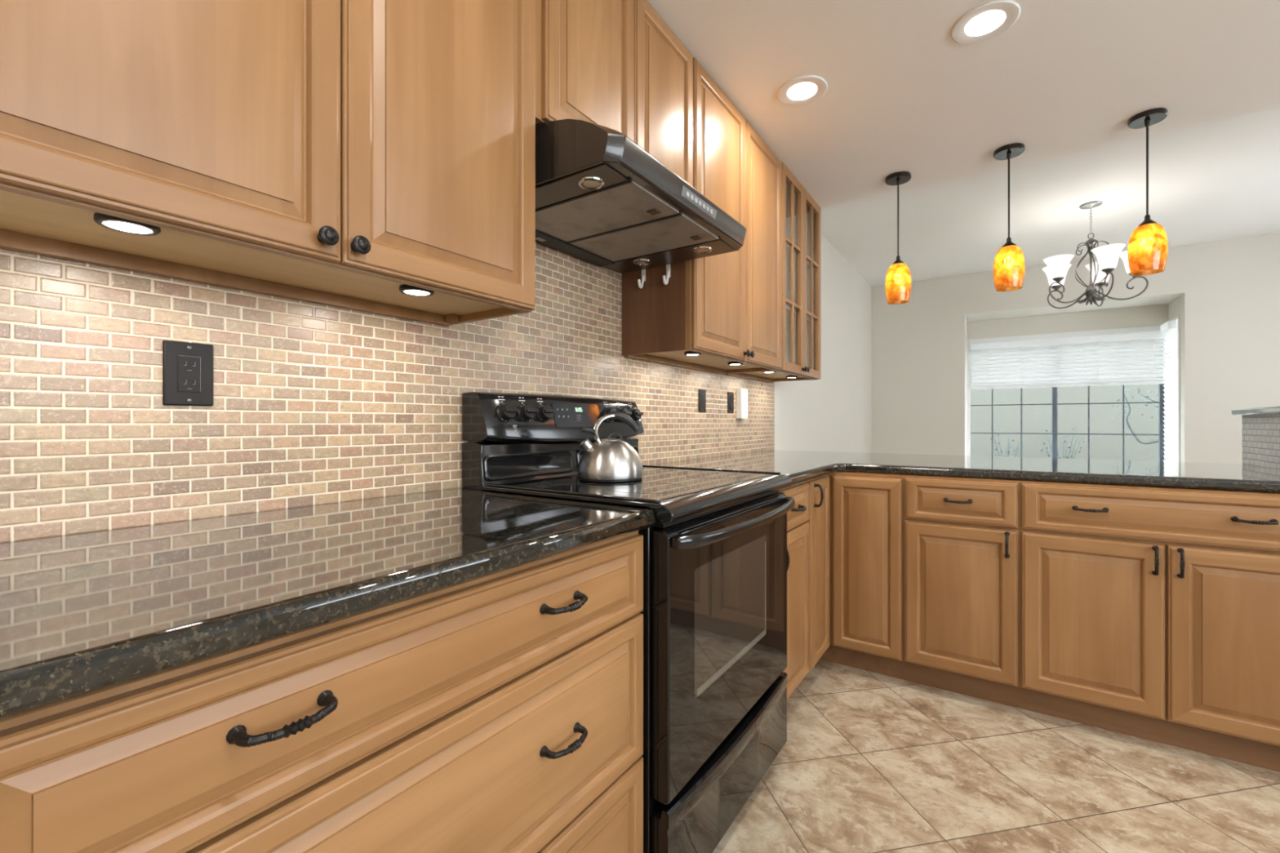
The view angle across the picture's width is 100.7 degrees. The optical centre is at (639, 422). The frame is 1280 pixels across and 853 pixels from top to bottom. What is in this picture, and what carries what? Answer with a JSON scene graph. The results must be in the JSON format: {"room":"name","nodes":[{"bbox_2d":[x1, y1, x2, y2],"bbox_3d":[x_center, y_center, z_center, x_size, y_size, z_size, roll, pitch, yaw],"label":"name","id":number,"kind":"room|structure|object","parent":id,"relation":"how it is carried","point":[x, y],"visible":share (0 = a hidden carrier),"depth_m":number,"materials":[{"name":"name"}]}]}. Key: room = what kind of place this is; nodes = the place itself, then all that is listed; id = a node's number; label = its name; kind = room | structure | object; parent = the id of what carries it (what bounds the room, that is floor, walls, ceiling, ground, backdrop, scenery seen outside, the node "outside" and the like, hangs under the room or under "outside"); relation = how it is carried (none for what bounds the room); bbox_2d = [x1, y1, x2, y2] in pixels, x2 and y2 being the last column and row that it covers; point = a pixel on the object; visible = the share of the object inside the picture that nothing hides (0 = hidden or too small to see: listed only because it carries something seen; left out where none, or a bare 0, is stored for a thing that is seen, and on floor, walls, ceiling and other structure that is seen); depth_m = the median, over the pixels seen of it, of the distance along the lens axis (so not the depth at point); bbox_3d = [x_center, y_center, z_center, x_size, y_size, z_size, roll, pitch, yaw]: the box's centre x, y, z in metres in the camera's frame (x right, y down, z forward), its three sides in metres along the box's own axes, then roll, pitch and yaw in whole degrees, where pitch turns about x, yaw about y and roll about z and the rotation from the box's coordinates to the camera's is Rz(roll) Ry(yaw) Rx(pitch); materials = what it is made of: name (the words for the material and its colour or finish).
{"room":"kitchen","nodes":[
{"label":"kitchen","id":0,"kind":"room"},
{"bbox_2d":[0,234,871,542],"bbox_3d":[0.088,-0.355,2.462,0.120,2.900,9.577,0,0,34],"label":"wall","id":1,"kind":"structure","parent":0,"point":[314,404],"depth_m":1.14,"materials":[{"name":"brick"}]},
{"bbox_2d":[162,340,213,406],"bbox_3d":[-0.835,-0.090,0.982,0.008,0.117,0.074,0,0,34],"label":"wall outlet","id":2,"kind":"object","parent":1,"relation":"attached to","point":[187,367],"visible":1,"depth_m":0.98,"materials":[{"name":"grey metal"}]},
{"bbox_2d":[177,355,200,392],"bbox_3d":[-0.833,-0.090,0.980,0.001,0.067,0.034,0,0,34],"label":"receptacle","id":3,"kind":"object","parent":2,"relation":"attached to","point":[188,366],"depth_m":0.98,"materials":[{"name":"black plastic"}]},
{"bbox_2d":[0,0,535,326],"bbox_3d":[-0.625,-0.801,0.980,0.355,1.077,0.914,0,0,34],"label":"upper cabinet","id":4,"kind":"object","parent":1,"relation":"attached to","point":[340,153],"visible":1,"depth_m":0.86,"materials":[{"name":"brown wood"}]},
{"bbox_2d":[93,212,160,235],"bbox_3d":[-0.725,-0.281,0.751,0.069,0.012,0.069,0,0,34],"label":"puck light","id":5,"kind":"object","parent":4,"relation":"attached to","point":[116,224],"visible":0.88,"depth_m":0.74,"materials":[{"name":"black plastic"}]},
{"bbox_2d":[399,284,434,296],"bbox_3d":[-0.474,-0.281,1.127,0.069,0.012,0.069,0,0,34],"label":"puck light","id":6,"kind":"object","parent":4,"relation":"attached to","point":[405,289],"visible":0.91,"depth_m":1.11,"materials":[{"name":"black plastic"}]},
{"bbox_2d":[535,0,693,186],"bbox_3d":[-0.158,-1.043,1.695,0.328,0.593,0.787,0,0,34],"label":"upper cabinet","id":7,"kind":"object","parent":1,"relation":"attached to","point":[617,65],"visible":0.57,"depth_m":1.55,"materials":[{"name":"brown wood"}]},
{"bbox_2d":[535,119,746,273],"bbox_3d":[-0.061,-0.663,1.642,0.540,0.163,0.757,0,0,34],"label":"range hood","id":8,"kind":"object","parent":7,"relation":"attached to","point":[602,199],"visible":0.8,"depth_m":1.46,"materials":[{"name":"black metal"}]},
{"bbox_2d":[622,57,782,374],"bbox_3d":[0.340,-0.801,2.408,0.355,1.077,0.948,0,0,34],"label":"upper cabinet","id":9,"kind":"object","parent":1,"relation":"attached to","point":[726,308],"visible":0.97,"depth_m":2.16,"materials":[{"name":"brown wood"}]},
{"bbox_2d":[637,268,645,288],"bbox_3d":[0.004,-0.561,2.040,0.018,0.088,0.041,0,0,34],"label":"hook","id":10,"kind":"object","parent":9,"relation":"attached to","point":[640,283],"visible":0.83,"depth_m":2.04,"materials":[{"name":"white plastic"}]},
{"bbox_2d":[662,263,670,284],"bbox_3d":[0.097,-0.558,1.977,0.018,0.088,0.041,0,0,34],"label":"hook","id":11,"kind":"object","parent":9,"relation":"attached to","point":[668,266],"visible":0.84,"depth_m":1.98,"materials":[{"name":"white plastic"}]},
{"bbox_2d":[684,351,701,355],"bbox_3d":[0.214,-0.281,2.155,0.069,0.012,0.069,0,0,34],"label":"puck light","id":12,"kind":"object","parent":9,"relation":"attached to","point":[689,353],"visible":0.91,"depth_m":2.13,"materials":[{"name":"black plastic"}]},
{"bbox_2d":[728,361,742,365],"bbox_3d":[0.451,-0.281,2.514,0.069,0.012,0.069,0,0,34],"label":"puck light","id":13,"kind":"object","parent":9,"relation":"attached to","point":[733,363],"visible":0.94,"depth_m":2.49,"materials":[{"name":"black plastic"}]},
{"bbox_2d":[698,389,706,412],"bbox_3d":[0.316,-0.112,2.684,0.008,0.116,0.076,0,0,34],"label":"wall outlet","id":14,"kind":"object","parent":1,"relation":"attached to","point":[702,393],"visible":1,"depth_m":2.68,"materials":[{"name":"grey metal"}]},
{"bbox_2d":[701,394,704,407],"bbox_3d":[0.318,-0.112,2.682,0.001,0.067,0.034,0,0,34],"label":"receptacle","id":15,"kind":"object","parent":14,"relation":"attached to","point":[702,395],"depth_m":2.68,"materials":[{"name":"black plastic"}]},
{"bbox_2d":[727,391,733,413],"bbox_3d":[0.510,-0.113,2.969,0.011,0.117,0.076,0,0,34],"label":"light switch","id":16,"kind":"object","parent":1,"relation":"attached to","point":[730,395],"visible":1,"depth_m":2.96,"materials":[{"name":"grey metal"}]},
{"bbox_2d":[736,388,747,418],"bbox_3d":[0.590,-0.110,3.063,0.037,0.172,0.090,0,0,34],"label":"plug","id":17,"kind":"object","parent":1,"relation":"attached to","point":[741,393],"visible":1,"depth_m":3.03,"materials":[{"name":"white plastic"}]},
{"bbox_2d":[725,162,821,382],"bbox_3d":[0.805,-0.801,3.094,0.355,1.077,0.706,0,0,34],"label":"upper cabinet","id":18,"kind":"object","parent":1,"relation":"attached to","point":[801,214],"visible":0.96,"depth_m":3.06,"materials":[{"name":"brown wood"}]},
{"bbox_2d":[786,375,797,377],"bbox_3d":[0.930,-0.281,3.252,0.069,0.012,0.069,0,0,34],"label":"puck light","id":19,"kind":"object","parent":18,"relation":"attached to","point":[787,376],"visible":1,"depth_m":3.23,"materials":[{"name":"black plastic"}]},
{"bbox_2d":[786,243,809,271],"bbox_3d":[0.777,-0.978,3.113,0.268,0.018,0.666,0,0,34],"label":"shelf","id":20,"kind":"object","parent":18,"relation":"attached to","point":[788,248],"depth_m":3.19,"materials":[{"name":"brown wood"}]},
{"bbox_2d":[786,305,809,324],"bbox_3d":[0.777,-0.638,3.113,0.268,0.018,0.666,0,0,34],"label":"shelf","id":21,"kind":"object","parent":18,"relation":"attached to","point":[788,308],"depth_m":3.18,"materials":[{"name":"brown wood"}]},
{"bbox_2d":[646,0,1279,208],"bbox_3d":[0.966,-1.490,-0.177,4.308,0.300,5.988,0,0,34],"label":"ceiling","id":22,"kind":"structure","parent":0,"point":[1068,77],"depth_m":2.04,"materials":[{"name":"paint"}]},
{"bbox_2d":[777,75,827,106],"bbox_3d":[0.654,-1.337,2.141,0.196,0.007,0.196,0,0,34],"label":"recessed light","id":23,"kind":"object","parent":22,"relation":"in","point":[802,91],"visible":1,"depth_m":2.13,"materials":[{"name":"white paint"}]},
{"bbox_2d":[884,171,911,304],"bbox_3d":[1.406,-0.998,2.888,0.128,0.684,0.128,0,0,34],"label":"pendant light","id":24,"kind":"object","parent":22,"relation":"hanging from","point":[898,277],"visible":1,"depth_m":2.85,"materials":[{"name":"orange glass"}]},
{"bbox_2d":[951,0,1020,44],"bbox_3d":[1.155,-1.337,1.776,0.196,0.007,0.196,0,0,34],"label":"recessed light","id":25,"kind":"object","parent":22,"relation":"in","point":[987,21],"visible":1,"depth_m":1.77,"materials":[{"name":"white"}]},
{"bbox_2d":[993,142,1025,291],"bbox_3d":[1.810,-0.998,2.603,0.128,0.684,0.128,0,0,15],"label":"pendant light","id":26,"kind":"object","parent":22,"relation":"hanging from","point":[1009,266],"visible":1,"depth_m":2.57,"materials":[{"name":"orange glass"}]},
{"bbox_2d":[1127,107,1168,275],"bbox_3d":[2.218,-0.998,2.318,0.128,0.684,0.128,0,0,-4],"label":"pendant light","id":27,"kind":"object","parent":22,"relation":"hanging from","point":[1148,245],"visible":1,"depth_m":2.29,"materials":[{"name":"orange glass"}]},
{"bbox_2d":[712,659,1279,852],"bbox_3d":[1.910,1.145,1.229,4.520,0.100,9.577,0,0,34],"label":"floor","id":28,"kind":"structure","parent":0,"point":[868,762],"depth_m":1.59,"materials":[{"name":"tile"}]},
{"bbox_2d":[0,531,643,852],"bbox_3d":[-0.486,0.657,0.897,0.657,0.876,0.922,0,0,34],"label":"base cabinet","id":29,"kind":"object","parent":28,"relation":"on","point":[502,712],"visible":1,"depth_m":0.65,"materials":[{"name":"brown wood"}]},
{"bbox_2d":[0,488,654,723],"bbox_3d":[-0.504,0.200,0.897,0.651,0.038,0.961,0,0,34],"label":"countertop","id":30,"kind":"structure","parent":29,"relation":"on","point":[82,615],"depth_m":0.65,"materials":[{"name":"stone"}]},
{"bbox_2d":[462,391,795,852],"bbox_3d":[0.020,0.502,1.587,0.738,1.186,0.767,0,0,34],"label":"electric range","id":31,"kind":"object","parent":28,"relation":"on","point":[714,612],"visible":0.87,"depth_m":1.36,"materials":[{"name":"black metal"}]},
{"bbox_2d":[577,411,643,482],"bbox_3d":[-0.087,0.066,1.567,0.193,0.200,0.193,0,0,-19],"label":"tea kettle","id":32,"kind":"object","parent":31,"relation":"on","point":[608,460],"visible":1,"depth_m":1.50,"materials":[{"name":"silver metal"}]},
{"bbox_2d":[483,465,792,524],"bbox_3d":[0.038,0.187,1.575,0.590,0.050,0.767,0,0,34],"label":"cooktop","id":33,"kind":"object","parent":31,"relation":"in","point":[675,495],"depth_m":1.40,"materials":[{"name":"black glass"}]},
{"bbox_2d":[778,480,808,699],"bbox_3d":[0.321,0.657,2.091,0.657,0.876,0.402,0,0,34],"label":"base cabinet","id":34,"kind":"object","parent":28,"relation":"on","point":[797,526],"visible":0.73,"depth_m":1.97,"materials":[{"name":"brown wood"}]},
{"bbox_2d":[805,471,904,679],"bbox_3d":[0.796,0.657,2.575,0.902,0.876,0.930,0,0,34],"label":"base cabinet","id":35,"kind":"object","parent":28,"relation":"on","point":[855,521],"visible":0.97,"depth_m":2.27,"materials":[{"name":"brown wood"}]},
{"bbox_2d":[649,449,1279,493],"bbox_3d":[1.301,0.200,2.237,2.140,0.038,1.742,0,0,34],"label":"countertop","id":36,"kind":"structure","parent":35,"relation":"on","point":[800,466],"depth_m":2.16,"materials":[{"name":"stone"}]},
{"bbox_2d":[902,475,1019,707],"bbox_3d":[1.408,0.657,2.321,0.396,0.876,0.657,0,0,34],"label":"base cabinet","id":37,"kind":"object","parent":28,"relation":"on","point":[961,535],"visible":0.99,"depth_m":2.08,"materials":[{"name":"brown wood"}]},
{"bbox_2d":[1018,480,1279,772],"bbox_3d":[1.901,0.657,1.987,0.794,0.876,0.657,0,0,34],"label":"base cabinet","id":38,"kind":"object","parent":28,"relation":"on","point":[1149,613],"visible":1,"depth_m":1.77,"materials":[{"name":"brown wood"}]},
{"bbox_2d":[821,107,1279,287],"bbox_3d":[3.761,-1.666,3.955,4.308,0.100,3.988,0,0,34],"label":"ceiling","id":39,"kind":"structure","parent":0,"point":[1219,180],"depth_m":3.95,"materials":[{"name":"paint"}]},
{"bbox_2d":[1042,200,1148,308],"bbox_3d":[3.352,-1.245,3.911,0.623,0.741,0.640,0,0,34],"label":"chandelier","id":40,"kind":"object","parent":39,"relation":"hanging from","point":[1107,256],"visible":0.93,"depth_m":3.90,"materials":[{"name":"glass"}]},
{"bbox_2d":[965,294,1181,462],"bbox_3d":[4.467,-0.320,5.624,1.869,1.931,0.548,0,0,34],"label":"wall","id":41,"kind":"structure","parent":0,"point":[1157,311],"depth_m":5.64,"materials":[{"name":"beige paint"}]},
{"bbox_2d":[967,325,1166,461],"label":"window","id":42,"kind":"structure","parent":41,"relation":"in","point":[1161,436],"depth_m":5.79,"materials":[{"name":"white paint"}]},
{"bbox_2d":[970,330,1165,389],"bbox_3d":[4.536,-0.653,5.727,1.641,0.527,0.060,0,0,34],"label":"window blind","id":43,"kind":"object","parent":42,"relation":"attached to","point":[1093,373],"visible":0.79,"depth_m":5.67,"materials":[{"name":"white fabric"}]},
{"bbox_2d":[1167,315,1180,462],"bbox_3d":[5.163,-0.245,5.099,0.057,1.520,0.398,0,0,34],"label":"window","id":44,"kind":"structure","parent":41,"relation":"in","point":[1178,317],"depth_m":4.95,"materials":[{"name":"white paint"}]},
{"bbox_2d":[1160,320,1177,462],"bbox_3d":[5.104,-0.245,5.121,0.060,1.440,0.288,0,0,34],"label":"window blind","id":45,"kind":"object","parent":44,"relation":"attached to","point":[1167,328],"visible":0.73,"depth_m":5.09,"materials":[{"name":"white"}]},
{"bbox_2d":[871,232,1279,463],"bbox_3d":[4.573,-0.260,5.155,4.308,2.711,0.110,0,0,34],"label":"wall","id":46,"kind":"structure","parent":0,"point":[1229,290],"depth_m":4.96,"materials":[{"name":"beige paint"}]},
{"bbox_2d":[1242,413,1279,470],"bbox_3d":[2.447,0.531,1.878,0.157,1.129,1.053,0,0,34],"label":"wall","id":47,"kind":"structure","parent":0,"point":[1260,433],"depth_m":2.18,"materials":[{"name":"beige tile"}]},
{"bbox_2d":[1231,406,1279,415],"bbox_3d":[2.448,-0.049,1.877,0.216,0.028,1.093,0,0,34],"label":"bar ledge","id":48,"kind":"object","parent":47,"relation":"on","point":[1268,410],"visible":0.98,"depth_m":2.15,"materials":[{"name":"stone"}]},
{"label":"outside","id":49,"kind":"structure","parent":0,"visible":0},
{"bbox_3d":[7.200,1.295,9.301,16.000,0.100,8.523,0,0,34],"label":"ground","id":50,"kind":"structure","parent":49,"visible":0},
{"bbox_2d":[990,422,1026,457],"bbox_3d":[5.920,0.613,8.562,0.439,1.267,0.529,0,0,-34],"label":"shrub","id":51,"kind":"object","parent":50,"relation":"on","point":[999,445],"visible":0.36,"depth_m":8.55,"materials":[{"name":"grey plant"}]},
{"bbox_2d":[1040,426,1084,458],"bbox_3d":[6.424,0.646,8.072,0.518,1.200,0.434,0,0,34],"label":"shrub","id":52,"kind":"object","parent":50,"relation":"on","point":[1064,441],"visible":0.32,"depth_m":8.09,"materials":[{"name":"grey plant"}]},
{"bbox_2d":[1111,386,1158,447],"bbox_3d":[6.697,-0.003,6.584,1.284,2.499,0.483,0,0,34],"label":"young tree","id":53,"kind":"object","parent":50,"relation":"on","point":[1147,397],"visible":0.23,"depth_m":6.82,"materials":[{"name":"grey plant"}]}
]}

